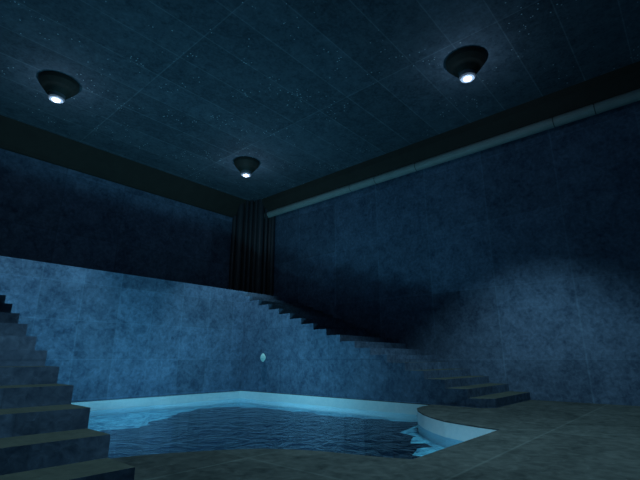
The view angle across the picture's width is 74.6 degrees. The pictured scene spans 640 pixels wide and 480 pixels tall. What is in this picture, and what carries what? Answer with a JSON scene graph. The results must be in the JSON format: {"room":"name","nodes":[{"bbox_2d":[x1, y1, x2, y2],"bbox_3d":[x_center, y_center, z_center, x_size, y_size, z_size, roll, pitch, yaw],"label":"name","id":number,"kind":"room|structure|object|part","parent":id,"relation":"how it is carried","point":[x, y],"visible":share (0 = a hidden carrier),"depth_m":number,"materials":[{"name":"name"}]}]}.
{"room":"indoor swimming pool","nodes":[
{"label":"indoor swimming pool","id":0,"kind":"room"},
{"bbox_2d":[0,148,232,288],"bbox_3d":[-12.397,1.699,23.660,0.300,13.170,22.100,-13,-21,39],"label":"wall","id":1,"kind":"structure","parent":0,"point":[50,213],"depth_m":24.12,"materials":[{"name":"blue stone"}]},
{"bbox_2d":[0,115,249,217],"bbox_3d":[-11.909,-4.143,24.869,1.000,1.270,21.500,-13,-21,39],"label":"ceiling beam","id":2,"kind":"structure","parent":1,"relation":"attached to","point":[16,136],"depth_m":24.32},
{"bbox_2d":[0,256,297,401],"bbox_3d":[-10.408,4.844,20.949,5.000,5.500,21.500,-13,-21,39],"label":"wall","id":3,"kind":"structure","parent":0,"point":[110,335],"depth_m":19.09,"materials":[{"name":"blue stone"}]},
{"bbox_2d":[0,0,639,201],"bbox_3d":[-0.835,-7.554,15.709,31.100,0.300,22.100,-13,-21,39],"label":"ceiling","id":4,"kind":"structure","parent":0,"point":[308,90],"depth_m":17.25,"materials":[{"name":"grey concrete"}]},
{"bbox_2d":[38,71,79,103],"bbox_3d":[-11.158,-6.311,17.874,1.540,0.910,1.540,-13,-21,39],"label":"ceiling lamp","id":5,"kind":"object","parent":4,"relation":"hanging from","point":[59,87],"visible":1,"depth_m":17.53,"materials":[{"name":"black metal"}]},
{"bbox_3d":[-11.158,-5.927,17.765,0.330,0.110,0.330,-13,-21,39],"label":"bulb","id":6,"kind":"part","parent":5,"relation":"part of","materials":[{"name":"white glass"}]},
{"bbox_2d":[234,156,259,176],"bbox_3d":[-4.416,-4.243,25.174,1.540,0.910,1.540,-13,-21,39],"label":"ceiling lamp","id":7,"kind":"object","parent":4,"relation":"hanging from","point":[246,165],"visible":1,"depth_m":24.80,"materials":[{"name":"black metal"}]},
{"bbox_2d":[445,46,485,82],"bbox_3d":[5.767,-6.692,16.530,1.540,0.910,1.540,-13,-21,39],"label":"ceiling lamp","id":8,"kind":"object","parent":4,"relation":"hanging from","point":[464,63],"visible":1,"depth_m":16.17,"materials":[{"name":"black metal"}]},
{"bbox_3d":[5.767,-6.308,16.421,0.330,0.110,0.330,-13,-21,39],"label":"bulb","id":9,"kind":"part","parent":8,"relation":"part of","materials":[{"name":"white glass"}]},
{"bbox_2d":[111,390,639,479],"bbox_3d":[1.042,4.711,10.518,25.500,0.030,21.500,-13,-21,39],"label":"floor","id":10,"kind":"structure","parent":0,"point":[532,439],"depth_m":7.39,"materials":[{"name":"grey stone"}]},
{"bbox_2d":[0,295,134,479],"bbox_3d":[-9.004,1.534,8.809,13.710,5.151,4.440,-13,-21,39],"label":"staircase","id":11,"kind":"structure","parent":10,"relation":"on","point":[44,436],"depth_m":6.11,"materials":[{"name":"grey concrete"}]},
{"bbox_2d":[71,391,495,458],"bbox_3d":[-2.731,6.866,13.357,15.950,2.570,13.000,-13,-21,39],"label":"swimming pool","id":12,"kind":"object","parent":10,"relation":"in","point":[459,433],"visible":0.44,"depth_m":18.00,"materials":[{"name":"blue liquid"}]},
{"bbox_2d":[88,398,458,458],"bbox_3d":[-2.731,6.005,13.601,15.450,0.001,12.500,-13,-21,39],"label":"water","id":13,"kind":"object","parent":12,"relation":"in","point":[233,408],"visible":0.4,"depth_m":13.39,"materials":[{"name":"blue liquid"}]},
{"bbox_2d":[240,296,530,407],"bbox_3d":[2.235,5.016,21.100,13.710,5.151,4.490,-13,-21,39],"label":"staircase","id":14,"kind":"structure","parent":10,"relation":"on","point":[307,351],"depth_m":19.67,"materials":[{"name":"blue stone"}]},
{"bbox_2d":[260,353,265,361],"bbox_3d":[-3.037,6.255,22.365,0.416,0.450,0.133,-13,-21,39],"label":"wall ornament","id":15,"kind":"object","parent":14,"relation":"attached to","point":[262,357],"visible":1,"depth_m":22.30,"materials":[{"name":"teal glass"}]},
{"bbox_2d":[273,101,639,405],"bbox_3d":[6.365,1.157,21.747,30.500,13.170,0.300,-13,-21,39],"label":"wall","id":16,"kind":"structure","parent":0,"point":[516,263],"depth_m":19.51,"materials":[{"name":"blue stone"}]},
{"bbox_2d":[228,199,274,295],"bbox_3d":[-4.899,0.734,30.471,2.656,7.600,2.176,-13,-21,39],"label":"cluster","id":17,"kind":"object","parent":16,"relation":"on","point":[251,270],"visible":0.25,"depth_m":30.31,"materials":[{"name":"metal"}]},
{"bbox_2d":[254,61,639,210],"bbox_3d":[6.311,-4.969,22.632,29.500,0.900,1.000,-13,-21,39],"label":"ceiling beam","id":18,"kind":"structure","parent":16,"relation":"attached to","point":[625,79],"depth_m":20.94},
{"bbox_2d":[264,88,639,218],"bbox_3d":[6.653,-4.382,22.319,28.700,0.480,0.480,-13,-21,39],"label":"ceiling pipe","id":19,"kind":"object","parent":16,"relation":"attached to","point":[633,96],"visible":0.94,"depth_m":20.96,"materials":[{"name":"grey metal"}]}
]}

